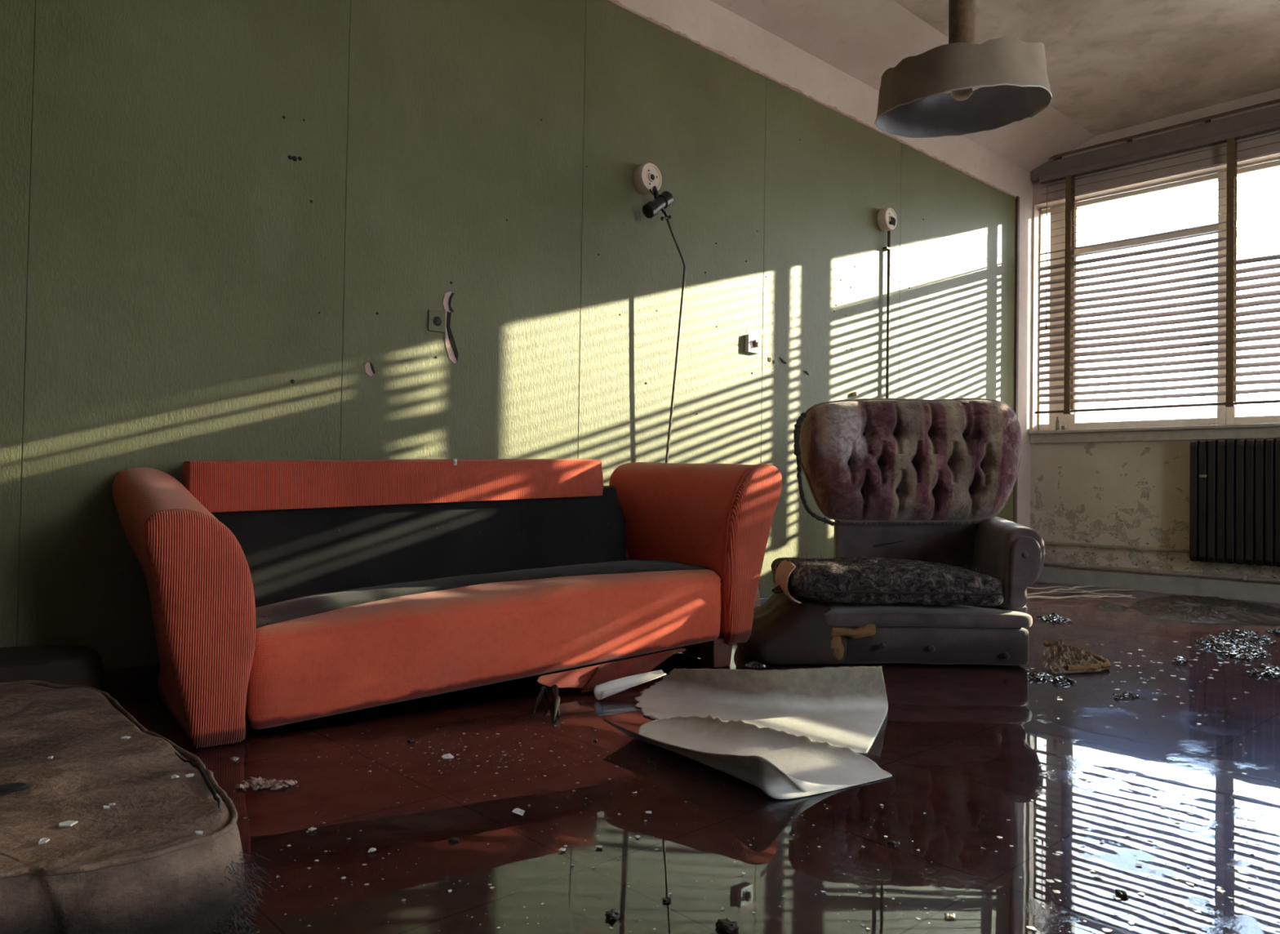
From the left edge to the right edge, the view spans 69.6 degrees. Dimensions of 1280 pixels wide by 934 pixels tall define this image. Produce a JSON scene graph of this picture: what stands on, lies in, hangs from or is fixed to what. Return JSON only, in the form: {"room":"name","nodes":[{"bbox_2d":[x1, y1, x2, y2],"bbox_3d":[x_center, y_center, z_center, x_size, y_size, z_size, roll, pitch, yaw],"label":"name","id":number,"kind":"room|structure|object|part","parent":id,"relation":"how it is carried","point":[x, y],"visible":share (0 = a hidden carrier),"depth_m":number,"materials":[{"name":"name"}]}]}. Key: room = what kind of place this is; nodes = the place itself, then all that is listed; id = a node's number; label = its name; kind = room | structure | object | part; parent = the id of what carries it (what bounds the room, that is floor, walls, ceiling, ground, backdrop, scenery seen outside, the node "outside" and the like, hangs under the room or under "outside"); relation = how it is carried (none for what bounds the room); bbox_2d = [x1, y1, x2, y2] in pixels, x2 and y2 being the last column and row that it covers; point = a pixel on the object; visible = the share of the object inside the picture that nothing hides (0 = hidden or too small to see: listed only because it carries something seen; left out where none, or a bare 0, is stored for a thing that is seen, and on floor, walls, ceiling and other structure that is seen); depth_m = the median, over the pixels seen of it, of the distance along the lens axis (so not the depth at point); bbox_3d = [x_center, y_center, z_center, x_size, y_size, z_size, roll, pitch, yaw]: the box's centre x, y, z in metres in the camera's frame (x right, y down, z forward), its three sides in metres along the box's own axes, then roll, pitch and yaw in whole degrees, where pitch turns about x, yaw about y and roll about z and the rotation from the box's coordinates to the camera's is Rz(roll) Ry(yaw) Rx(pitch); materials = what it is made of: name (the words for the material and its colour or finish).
{"room":"abandoned living room","nodes":[
{"label":"abandoned living room","id":0,"kind":"room"},
{"bbox_2d":[111,587,1279,933],"bbox_3d":[1.853,0.737,1.201,8.900,0.114,6.700,2,-2,-43],"label":"floor","id":1,"kind":"structure","parent":0,"point":[959,744],"depth_m":1.77,"materials":[{"name":"brown wood"}]},
{"bbox_2d":[0,644,104,691],"bbox_3d":[-1.930,0.526,1.848,1.513,0.196,0.309,2,-2,-43],"label":"mattress","id":2,"kind":"object","parent":1,"relation":"on","point":[64,664],"visible":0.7,"depth_m":2.21,"materials":[{"name":"brown fabric"}]},
{"bbox_2d":[0,680,273,933],"bbox_3d":[-1.405,0.532,1.212,1.428,0.177,1.280,2,-2,-43],"label":"mattress","id":3,"kind":"object","parent":1,"relation":"on","point":[137,864],"visible":1,"depth_m":1.22,"materials":[{"name":"brown fabric"}]},
{"bbox_2d":[38,837,49,844],"bbox_3d":[-0.748,0.469,1.155,0.010,0.004,0.012,1,-1,4],"label":"flake","id":4,"kind":"object","parent":3,"relation":"on","point":[44,840],"visible":1,"depth_m":1.16,"materials":[{"name":"white paint"}]},
{"bbox_2d":[58,820,77,826],"bbox_3d":[-0.757,0.471,1.217,0.019,0.003,0.019,1,-1,0],"label":"flake","id":5,"kind":"object","parent":3,"relation":"on","point":[68,823],"visible":1,"depth_m":1.22,"materials":[{"name":"white paint"}]},
{"bbox_2d":[120,736,130,738],"bbox_3d":[-0.877,0.462,1.571,0.014,0.003,0.010,1,-1,-14],"label":"flake","id":6,"kind":"object","parent":3,"relation":"on","point":[123,737],"visible":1,"depth_m":1.57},
{"bbox_2d":[171,774,179,778],"bbox_3d":[-0.705,0.469,1.394,0.009,0.004,0.010,1,-1,6],"label":"flake","id":7,"kind":"object","parent":3,"relation":"on","point":[173,775],"visible":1,"depth_m":1.39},
{"bbox_2d":[184,773,194,777],"bbox_3d":[-0.687,0.470,1.405,0.012,0.004,0.012,2,-2,-43],"label":"flake","id":8,"kind":"object","parent":3,"relation":"on","point":[190,775],"visible":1,"depth_m":1.40,"materials":[{"name":"white paint"}]},
{"bbox_2d":[195,831,203,835],"bbox_3d":[-0.561,0.466,1.173,0.009,0.004,0.010,2,-2,-43],"label":"flake","id":9,"kind":"object","parent":3,"relation":"on","point":[200,833],"visible":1,"depth_m":1.17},
{"bbox_2d":[235,776,297,791],"bbox_3d":[-0.755,0.637,1.866,0.114,0.012,0.073,1,-1,-10],"label":"debris","id":10,"kind":"object","parent":1,"relation":"on","point":[260,783],"visible":1,"depth_m":1.86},
{"bbox_2d":[112,458,782,748],"bbox_3d":[-0.475,0.312,2.887,2.031,0.713,0.654,2,-1,-38],"label":"sofa","id":11,"kind":"object","parent":1,"relation":"on","point":[282,592],"visible":0.99,"depth_m":2.77,"materials":[{"name":"red fabric"}]},
{"bbox_3d":[-1.183,0.323,2.368,0.265,0.646,0.586,2,-1,-38],"label":"arm","id":12,"kind":"part","parent":11,"relation":"part of"},
{"bbox_3d":[-1.006,0.371,2.114,0.243,0.546,0.044,2,-1,-38],"label":"panel","id":13,"kind":"part","parent":11,"relation":"part of","materials":[{"name":"red fabric"}]},
{"bbox_3d":[-0.522,0.587,2.913,1.470,0.138,0.480,2,-1,-38],"label":"frame","id":14,"kind":"part","parent":11,"relation":"part of","materials":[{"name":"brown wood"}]},
{"bbox_2d":[453,458,457,465],"bbox_3d":[-0.612,-0.015,3.052,0.013,0.025,0.012,1,-1,-19],"label":"flake","id":15,"kind":"object","parent":11,"relation":"on","point":[455,460],"visible":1,"depth_m":3.05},
{"bbox_3d":[-0.402,0.497,2.776,1.543,0.326,0.291,2,-1,-38],"label":"seat","id":16,"kind":"part","parent":11,"relation":"part of","materials":[{"name":"fabric"}]},
{"bbox_3d":[0.182,0.293,3.413,0.340,0.627,0.566,2,-1,-38],"label":"arm","id":17,"kind":"part","parent":11,"relation":"part of"},
{"bbox_3d":[0.261,0.636,3.186,0.094,0.100,0.084,2,-1,-38],"label":"leg","id":18,"kind":"part","parent":11,"relation":"part of","materials":[{"name":"red wood"}]},
{"bbox_3d":[0.402,0.299,3.205,0.253,0.620,0.044,2,-1,-38],"label":"panel","id":19,"kind":"part","parent":11,"relation":"part of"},
{"bbox_2d":[532,684,559,722],"bbox_3d":[-0.254,0.643,2.509,0.074,0.046,0.261,1,-1,-4],"label":"rag","id":20,"kind":"object","parent":1,"relation":"on","point":[553,690],"visible":1,"depth_m":2.55,"materials":[{"name":"grey fabric"}]},
{"bbox_2d":[736,397,1044,665],"bbox_3d":[0.961,0.212,3.559,1.189,1.007,0.799,1,-1,1],"label":"armchair","id":21,"kind":"object","parent":1,"relation":"on","point":[923,568],"visible":0.99,"depth_m":3.64,"materials":[{"name":"velvet"},{"name":"foam"}]},
{"bbox_3d":[0.552,0.585,3.502,0.395,0.221,0.658,1,-1,1],"label":"collapsed arm","id":22,"kind":"part","parent":21,"relation":"part of"},
{"bbox_2d":[770,555,1003,606],"bbox_3d":[0.897,0.419,3.451,0.757,0.161,0.542,1,-1,1],"label":"seat cushion","id":23,"kind":"object","parent":21,"relation":"on","point":[855,580],"depth_m":3.20,"materials":[{"name":"black fabric"}]},
{"bbox_3d":[1.119,0.378,3.839,0.620,0.340,0.091,1,-1,1],"label":"panel","id":24,"kind":"part","parent":21,"relation":"part of","materials":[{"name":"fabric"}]},
{"bbox_2d":[799,400,1021,520],"bbox_3d":[1.100,-0.028,3.773,0.907,0.504,0.297,1,-1,1],"label":"cushion","id":25,"kind":"object","parent":21,"relation":"on","point":[860,460],"depth_m":3.67,"materials":[{"name":"fabric"}]},
{"bbox_3d":[1.422,0.359,3.571,0.187,0.321,0.641,1,-1,8],"label":"arm","id":26,"kind":"part","parent":21,"relation":"part of","materials":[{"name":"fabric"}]},
{"bbox_3d":[1.347,0.596,3.570,0.070,0.190,0.600,1,-1,1],"label":"panel","id":27,"kind":"part","parent":21,"relation":"part of","materials":[{"name":"fabric"}]},
{"bbox_2d":[1041,638,1111,673],"bbox_3d":[1.590,0.677,3.374,0.221,0.068,0.562,0,-1,21],"label":"debris","id":28,"kind":"object","parent":1,"relation":"on","point":[1060,657],"visible":1,"depth_m":3.26,"materials":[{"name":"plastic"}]},
{"bbox_2d":[1025,581,1279,651],"bbox_3d":[1.778,0.669,1.051,8.564,0.001,6.559,2,-2,-43],"label":"water","id":29,"kind":"object","parent":1,"relation":"on","point":[1039,602],"visible":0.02,"depth_m":5.33,"materials":[{"name":"liquid"}]},
{"bbox_2d":[230,756,239,760],"bbox_3d":[-0.892,0.642,2.027,0.018,0.007,0.015,1,-1,20],"label":"rubble","id":30,"kind":"object","parent":29,"relation":"on","point":[233,758],"visible":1,"depth_m":2.02,"materials":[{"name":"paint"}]},
{"bbox_2d":[307,826,316,831],"bbox_3d":[-0.578,0.639,1.625,0.013,0.003,0.014,1,-1,13],"label":"flake","id":31,"kind":"object","parent":29,"relation":"on","point":[311,828],"visible":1,"depth_m":1.62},
{"bbox_2d":[368,847,376,852],"bbox_3d":[-0.447,0.639,1.538,0.013,0.003,0.013,1,-1,-14],"label":"flake","id":32,"kind":"object","parent":29,"relation":"on","point":[371,850],"visible":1,"depth_m":1.53,"materials":[{"name":"white paint"}]},
{"bbox_2d":[406,738,414,742],"bbox_3d":[-0.547,0.652,2.195,0.013,0.007,0.017,0,-1,35],"label":"rubble","id":33,"kind":"object","parent":29,"relation":"on","point":[409,740],"visible":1,"depth_m":2.19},
{"bbox_2d":[441,753,453,759],"bbox_3d":[-0.431,0.649,2.066,0.028,0.004,0.028,2,-2,-43],"label":"flake","id":34,"kind":"object","parent":29,"relation":"on","point":[448,756],"visible":1,"depth_m":2.06,"materials":[{"name":"white paint"}]},
{"bbox_2d":[448,836,458,842],"bbox_3d":[-0.322,0.643,1.589,0.019,0.008,0.014,1,-1,-24],"label":"rubble","id":35,"kind":"object","parent":29,"relation":"on","point":[452,839],"visible":1,"depth_m":1.58,"materials":[{"name":"grey stone"}]},
{"bbox_2d":[511,808,524,815],"bbox_3d":[-0.225,0.646,1.725,0.028,0.005,0.024,0,-1,24],"label":"flake","id":36,"kind":"object","parent":29,"relation":"on","point":[519,811],"visible":1,"depth_m":1.72,"materials":[{"name":"white paint"}]},
{"bbox_2d":[604,908,621,919],"bbox_3d":[-0.039,0.642,1.321,0.023,0.011,0.019,2,-2,-43],"label":"rubble","id":37,"kind":"object","parent":29,"relation":"on","point":[611,914],"visible":1,"depth_m":1.32,"materials":[{"name":"grey stone"}]},
{"bbox_2d":[593,669,666,699],"bbox_3d":[-0.021,0.642,2.717,0.254,0.056,0.044,2,-1,-39],"label":"strip","id":38,"kind":"object","parent":29,"relation":"on","point":[609,688],"visible":1,"depth_m":2.71,"materials":[{"name":"white paper"}]},
{"bbox_2d":[662,897,671,903],"bbox_3d":[0.040,0.645,1.373,0.015,0.006,0.011,1,-1,-11],"label":"rubble","id":39,"kind":"object","parent":29,"relation":"on","point":[666,900],"visible":1,"depth_m":1.37,"materials":[{"name":"grey stone"}]},
{"bbox_2d":[715,917,738,933],"bbox_3d":[0.123,0.642,1.289,0.025,0.015,0.032,2,-1,-38],"label":"rubble","id":40,"kind":"object","parent":29,"relation":"on","point":[725,925],"visible":1,"depth_m":1.29,"materials":[{"name":"grey stone"}]},
{"bbox_2d":[603,715,892,799],"bbox_3d":[0.207,0.617,2.094,0.369,0.091,0.614,2,-2,-43],"label":"sheet","id":41,"kind":"object","parent":29,"relation":"on","point":[784,765],"visible":1,"depth_m":2.05,"materials":[{"name":"white paper"}]},
{"bbox_2d":[742,658,767,668],"bbox_3d":[0.399,0.680,3.177,0.116,0.016,0.085,2,-2,-43],"label":"clump","id":42,"kind":"object","parent":29,"relation":"on","point":[757,664],"visible":1,"depth_m":3.17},
{"bbox_2d":[233,625,1279,932],"bbox_3d":[1.204,0.694,2.906,4.799,0.001,1.997,2,-2,-43],"label":"flakes","id":43,"kind":"object","parent":29,"relation":"on","point":[1189,813],"visible":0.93,"depth_m":1.56,"materials":[{"name":"white paint"}]},
{"bbox_2d":[635,666,888,753],"bbox_3d":[0.287,0.609,2.438,0.714,0.125,0.481,1,-1,15],"label":"sheet","id":44,"kind":"object","parent":29,"relation":"on","point":[839,706],"visible":0.79,"depth_m":2.56,"materials":[{"name":"white paper"}]},
{"bbox_2d":[887,840,899,846],"bbox_3d":[0.442,0.656,1.606,0.014,0.007,0.020,2,-1,-40],"label":"rubble","id":45,"kind":"object","parent":29,"relation":"on","point":[890,842],"visible":1,"depth_m":1.60,"materials":[{"name":"grey stone"}]},
{"bbox_2d":[943,912,955,918],"bbox_3d":[0.450,0.651,1.336,0.015,0.006,0.012,1,-1,7],"label":"rubble","id":46,"kind":"object","parent":29,"relation":"on","point":[947,915],"visible":1,"depth_m":1.33,"materials":[{"name":"paint"}]},
{"bbox_2d":[1025,671,1053,680],"bbox_3d":[1.332,0.693,3.076,0.083,0.014,0.146,1,-1,15],"label":"clump","id":47,"kind":"object","parent":29,"relation":"on","point":[1037,675],"visible":1,"depth_m":3.05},
{"bbox_2d":[1036,612,1072,622],"bbox_3d":[2.010,0.731,4.482,0.142,0.016,0.330,1,-1,11],"label":"clump","id":48,"kind":"object","parent":29,"relation":"on","point":[1054,618],"visible":1,"depth_m":4.43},
{"bbox_2d":[1026,585,1093,588],"bbox_3d":[2.652,0.759,5.810,0.506,0.014,0.028,1,-1,-16],"label":"fallen slat","id":49,"kind":"object","parent":29,"relation":"on","point":[1086,585],"visible":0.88,"depth_m":5.79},
{"bbox_2d":[1047,674,1075,684],"bbox_3d":[1.379,0.693,3.012,0.090,0.014,0.133,1,-1,10],"label":"clump","id":50,"kind":"object","parent":29,"relation":"on","point":[1060,679],"visible":1,"depth_m":2.99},
{"bbox_2d":[1026,595,1107,598],"bbox_3d":[2.411,0.736,5.215,0.592,0.014,0.028,1,-1,-19],"label":"fallen slat","id":51,"kind":"object","parent":29,"relation":"on","point":[1074,595],"visible":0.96,"depth_m":5.21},
{"bbox_2d":[1026,595,1132,597],"bbox_3d":[2.547,0.752,5.354,0.718,0.013,0.028,1,-1,-12],"label":"fallen slat","id":52,"kind":"object","parent":29,"relation":"on","point":[1079,595],"visible":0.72,"depth_m":5.36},
{"bbox_2d":[1026,586,1133,595],"bbox_3d":[2.712,0.755,5.642,0.922,0.032,0.199,1,-1,-23],"label":"fallen slat","id":53,"kind":"object","parent":29,"relation":"on","point":[1108,588],"depth_m":5.63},
{"bbox_3d":[2.544,0.741,5.570,0.544,0.014,0.028,2,-1,-42],"label":"fallen slat","id":54,"kind":"part","parent":53,"relation":"part of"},
{"bbox_2d":[1060,589,1136,598],"bbox_3d":[2.723,0.750,5.497,0.028,0.014,0.468,2,-1,-33],"label":"fallen slat","id":55,"kind":"object","parent":29,"relation":"on","point":[1060,589],"visible":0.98,"depth_m":5.47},
{"bbox_2d":[1093,602,1127,611],"bbox_3d":[2.545,0.751,4.983,0.168,0.014,0.381,1,-1,17],"label":"sludge","id":56,"kind":"object","parent":29,"relation":"on","point":[1107,606],"visible":1,"depth_m":4.93,"materials":[{"name":"soil"}]},
{"bbox_2d":[1115,888,1128,897],"bbox_3d":[0.742,0.657,1.419,0.014,0.009,0.019,1,-1,4],"label":"rubble","id":57,"kind":"object","parent":29,"relation":"on","point":[1122,893],"visible":1,"depth_m":1.41,"materials":[{"name":"black stone"}]},
{"bbox_2d":[1111,691,1139,701],"bbox_3d":[1.470,0.691,2.797,0.126,0.013,0.070,2,-2,-43],"label":"clump","id":58,"kind":"object","parent":29,"relation":"on","point":[1124,695],"visible":1,"depth_m":2.79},
{"bbox_2d":[1170,656,1190,665],"bbox_3d":[1.979,0.709,3.380,0.062,0.016,0.173,0,-1,39],"label":"clump","id":59,"kind":"object","parent":29,"relation":"on","point":[1181,660],"visible":1,"depth_m":3.36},
{"bbox_2d":[1130,594,1279,624],"bbox_3d":[3.094,0.750,4.988,0.783,0.033,1.407,0,-1,31],"label":"sludge","id":60,"kind":"object","parent":29,"relation":"on","point":[1186,608],"visible":1,"depth_m":4.79,"materials":[{"name":"brown soil"}]},
{"bbox_2d":[1193,632,1271,662],"bbox_3d":[2.378,0.719,3.718,0.227,0.022,0.716,0,-1,23],"label":"clump","id":61,"kind":"object","parent":29,"relation":"on","point":[1240,649],"visible":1,"depth_m":3.66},
{"bbox_2d":[1219,627,1258,636],"bbox_3d":[2.671,0.733,4.106,0.240,0.018,0.131,2,-2,-43],"label":"clump","id":62,"kind":"object","parent":29,"relation":"on","point":[1237,632],"visible":1,"depth_m":4.08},
{"bbox_2d":[1246,663,1279,678],"bbox_3d":[2.187,0.707,3.191,0.256,0.019,0.124,2,-2,-43],"label":"clump","id":63,"kind":"object","parent":29,"relation":"on","point":[1264,671],"visible":1,"depth_m":3.16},
{"bbox_2d":[1249,634,1276,644],"bbox_3d":[2.652,0.730,3.920,0.088,0.017,0.285,0,-1,28],"label":"clump","id":64,"kind":"object","parent":29,"relation":"on","point":[1262,639],"visible":1,"depth_m":3.90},
{"bbox_2d":[1265,626,1279,635],"bbox_3d":[2.871,0.740,4.159,0.090,0.014,0.274,0,-1,34],"label":"clump","id":65,"kind":"object","parent":29,"relation":"on","point":[1276,631],"visible":1,"depth_m":4.16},
{"bbox_2d":[617,0,1050,527],"bbox_3d":[-0.464,-0.758,3.629,9.100,3.120,0.200,2,-2,-43],"label":"wall","id":66,"kind":"structure","parent":0,"point":[716,27],"depth_m":5.00,"materials":[{"name":"paint"}]},
{"bbox_2d":[103,596,769,703],"bbox_3d":[-0.449,0.641,3.480,8.590,0.091,0.030,2,-2,-43],"label":"baseboard","id":67,"kind":"structure","parent":66,"relation":"attached to","point":[140,682],"depth_m":2.57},
{"bbox_2d":[427,309,445,333],"bbox_3d":[-0.714,-0.512,3.236,0.068,0.074,0.008,2,-2,-43],"label":"plate","id":68,"kind":"object","parent":66,"relation":"attached to","point":[436,319],"visible":1,"depth_m":3.23,"materials":[{"name":"plastic"}]},
{"bbox_2d":[15,0,901,646],"bbox_3d":[-0.518,-0.669,3.434,8.261,2.517,0.013,2,-2,-43],"label":"trim","id":69,"kind":"structure","parent":66,"relation":"attached to","point":[34,0],"depth_m":2.43,"materials":[{"name":"paint"}]},
{"bbox_2d":[0,0,1015,670],"bbox_3d":[-0.516,-0.669,3.432,8.259,2.523,0.018,2,-2,-43],"label":"wall","id":70,"kind":"structure","parent":66,"relation":"attached to","point":[186,278],"depth_m":3.19,"materials":[{"name":"paint"}]},
{"bbox_2d":[632,162,673,218],"bbox_3d":[0.058,-1.156,3.876,0.150,0.248,0.116,2,-2,-43],"label":"wall lamp","id":71,"kind":"object","parent":66,"relation":"attached to","point":[646,177],"visible":1,"depth_m":3.86,"materials":[{"name":"black plastic"}]},
{"bbox_3d":[0.062,-1.153,3.863,0.037,0.062,0.037,2,-2,-43],"label":"broken stem","id":72,"kind":"part","parent":71,"relation":"part of","materials":[{"name":"black plastic"}]},
{"bbox_2d":[660,208,686,462],"bbox_3d":[0.121,-0.363,3.918,0.134,1.465,0.059,2,-1,-36],"label":"cable","id":73,"kind":"object","parent":71,"relation":"hanging from","point":[662,218],"visible":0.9,"depth_m":3.92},
{"bbox_2d":[745,333,759,354],"bbox_3d":[0.540,-0.583,4.368,0.084,0.084,0.039,2,-2,-43],"label":"box","id":74,"kind":"object","parent":66,"relation":"attached to","point":[752,342],"visible":1,"depth_m":4.36,"materials":[{"name":"plastic"}]},
{"bbox_2d":[754,586,760,608],"bbox_3d":[0.542,0.513,4.352,0.045,0.360,0.046,1,-1,-13],"label":"strip","id":75,"kind":"object","parent":66,"relation":"attached to","point":[757,602],"visible":0.15,"depth_m":4.33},
{"bbox_2d":[606,0,1016,198],"bbox_3d":[-0.098,-1.927,3.816,7.233,0.037,0.028,2,-2,-43],"label":"trim","id":76,"kind":"structure","parent":66,"relation":"attached to","point":[616,2],"depth_m":4.55,"materials":[{"name":"paint"}]},
{"bbox_2d":[852,391,857,395],"bbox_3d":[1.158,-0.392,4.946,0.024,0.024,0.024,2,-2,-43],"label":"plug","id":77,"kind":"object","parent":66,"relation":"attached to","point":[854,393],"visible":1,"depth_m":4.94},
{"bbox_2d":[882,230,892,398],"bbox_3d":[1.371,-0.358,5.137,0.054,1.958,0.026,2,-2,-43],"label":"conduit","id":78,"kind":"object","parent":66,"relation":"attached to","point":[887,248],"visible":0.62,"depth_m":5.14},
{"bbox_3d":[1.379,-0.358,5.138,0.019,1.958,0.016,2,-2,-43],"label":"rod","id":79,"kind":"part","parent":78,"relation":"part of","materials":[{"name":"metal"}]},
{"bbox_2d":[877,207,897,231],"bbox_3d":[1.381,-1.380,5.134,0.124,0.124,0.056,2,-2,-43],"label":"box","id":80,"kind":"object","parent":66,"relation":"attached to","point":[886,217],"visible":1,"depth_m":5.11,"materials":[{"name":"white plastic"}]},
{"bbox_2d":[710,0,1095,173],"bbox_3d":[-0.267,-2.242,3.396,8.600,0.155,0.420,2,-2,-43],"label":"ceiling","id":81,"kind":"structure","parent":66,"relation":"attached to","point":[862,39],"depth_m":4.75,"materials":[{"name":"paint"}]},
{"bbox_2d":[1013,195,1019,523],"bbox_3d":[2.539,-0.537,6.232,0.030,2.598,0.030,2,-2,-43],"label":"trim","id":82,"kind":"structure","parent":66,"relation":"attached to","point":[1017,199],"depth_m":6.22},
{"bbox_2d":[893,0,1279,135],"bbox_3d":[1.863,-2.388,1.157,9.100,0.120,7.000,2,-2,-43],"label":"ceiling","id":83,"kind":"structure","parent":0,"point":[1112,65],"depth_m":4.92,"materials":[{"name":"white paint"}]},
{"bbox_2d":[874,0,1052,138],"bbox_3d":[0.889,-1.623,2.513,0.459,1.390,0.461,2,-2,-43],"label":"pendant lamp","id":84,"kind":"object","parent":83,"relation":"hanging from","point":[913,102],"visible":1,"depth_m":2.47,"materials":[{"name":"metal"}]},
{"bbox_2d":[1030,88,1279,584],"bbox_3d":[5.046,-0.659,4.075,0.220,3.120,6.600,2,-2,-43],"label":"wall","id":85,"kind":"structure","parent":0,"point":[1108,493],"depth_m":5.98,"materials":[{"name":"white paint"}]},
{"bbox_2d":[1043,540,1189,552],"bbox_3d":[3.036,0.518,5.998,0.036,0.036,1.000,2,-2,-43],"label":"pipe","id":86,"kind":"object","parent":85,"relation":"attached to","point":[1053,543],"visible":0.92,"depth_m":5.93,"materials":[{"name":"metal"}]},
{"bbox_2d":[1038,168,1226,430],"bbox_3d":[3.218,-1.038,6.079,0.060,1.584,1.153,2,-2,-43],"label":"window","id":87,"kind":"structure","parent":85,"relation":"in","point":[1071,421],"depth_m":6.19,"materials":[{"name":"paint"}]},
{"bbox_2d":[1034,119,1279,414],"bbox_3d":[4.231,-1.188,4.768,0.072,1.652,4.380,2,-2,-43],"label":"blind","id":88,"kind":"object","parent":87,"relation":"attached to","point":[1231,137],"visible":1,"depth_m":5.78,"materials":[{"name":"wood"}]},
{"bbox_3d":[2.783,-1.456,6.301,0.013,1.025,0.013,1,-1,-20],"label":"pull cord","id":89,"kind":"part","parent":88,"relation":"part of","materials":[{"name":"fabric"}]},
{"bbox_3d":[4.211,-0.384,4.760,0.044,0.018,4.360,2,-2,-43],"label":"rail","id":90,"kind":"part","parent":88,"relation":"part of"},
{"bbox_3d":[4.251,-1.992,4.776,0.056,0.045,4.360,2,-2,-43],"label":"head rail","id":91,"kind":"part","parent":88,"relation":"part of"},
{"bbox_2d":[1028,422,1279,434],"bbox_3d":[4.677,-0.245,4.337,0.190,0.022,5.688,2,-2,-43],"label":"window sill","id":92,"kind":"structure","parent":85,"relation":"on","point":[1265,424],"depth_m":5.75,"materials":[{"name":"paint"}]},
{"bbox_2d":[1055,416,1059,430],"bbox_3d":[2.845,-0.296,6.280,0.026,0.095,0.026,2,-2,-43],"label":"bottle","id":93,"kind":"object","parent":92,"relation":"on","point":[1057,422],"visible":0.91,"depth_m":6.27,"materials":[{"name":"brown glass"}]},
{"bbox_2d":[1061,426,1066,430],"bbox_3d":[2.875,-0.264,6.246,0.030,0.030,0.024,2,-2,-43],"label":"box","id":94,"kind":"object","parent":92,"relation":"on","point":[1062,427],"visible":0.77,"depth_m":6.24,"materials":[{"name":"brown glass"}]},
{"bbox_2d":[1106,420,1276,428],"bbox_3d":[3.615,-0.261,5.461,0.129,0.019,1.992,2,-2,-43],"label":"crumbs","id":95,"kind":"object","parent":92,"relation":"on","point":[1273,420],"visible":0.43,"depth_m":5.56,"materials":[{"name":"paper"}]},
{"bbox_2d":[1030,426,1279,443],"bbox_3d":[4.643,-0.204,4.305,0.039,0.063,5.688,2,-2,-43],"label":"trim","id":96,"kind":"structure","parent":85,"relation":"attached to","point":[1265,432],"depth_m":5.77,"materials":[{"name":"paint"}]},
{"bbox_2d":[1031,105,1279,182],"bbox_3d":[4.973,-2.052,4.006,0.049,0.110,6.588,2,-2,-43],"label":"trim","id":97,"kind":"structure","parent":85,"relation":"attached to","point":[1272,113],"depth_m":5.81,"materials":[{"name":"wood"}]},
{"bbox_2d":[1035,566,1279,603],"bbox_3d":[4.944,0.728,3.954,0.025,0.111,6.570,2,-2,-43],"label":"baseboard","id":98,"kind":"structure","parent":85,"relation":"attached to","point":[1263,592],"depth_m":5.75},
{"bbox_2d":[1043,561,1279,582],"bbox_3d":[4.265,0.652,4.662,0.040,0.040,4.600,2,-2,-43],"label":"pipe","id":99,"kind":"object","parent":85,"relation":"attached to","point":[1071,565],"visible":0.98,"depth_m":5.73,"materials":[{"name":"metal"}]},
{"bbox_2d":[1048,98,1279,159],"bbox_3d":[4.494,-2.125,4.512,0.074,0.024,5.160,2,-2,-43],"label":"rail","id":100,"kind":"object","parent":85,"relation":"attached to","point":[1207,119],"visible":0.95,"depth_m":5.76,"materials":[{"name":"metal"}]},
{"bbox_2d":[1189,438,1279,566],"bbox_3d":[3.659,0.203,5.282,0.145,0.732,0.873,2,-2,-43],"label":"radiator","id":101,"kind":"object","parent":85,"relation":"attached to","point":[1234,485],"visible":1,"depth_m":5.39,"materials":[{"name":"black metal"}]},
{"bbox_2d":[1226,157,1279,424],"bbox_3d":[3.911,-1.042,5.325,0.060,1.584,0.895,2,-2,-43],"label":"window","id":102,"kind":"structure","parent":85,"relation":"in","point":[1232,418],"depth_m":5.56,"materials":[{"name":"paint"}]},
{"bbox_3d":[3.911,-1.044,5.325,0.004,1.479,0.799,2,-2,-43],"label":"pane","id":103,"kind":"part","parent":102,"relation":"part of","materials":[{"name":"clear glass"}]}
]}

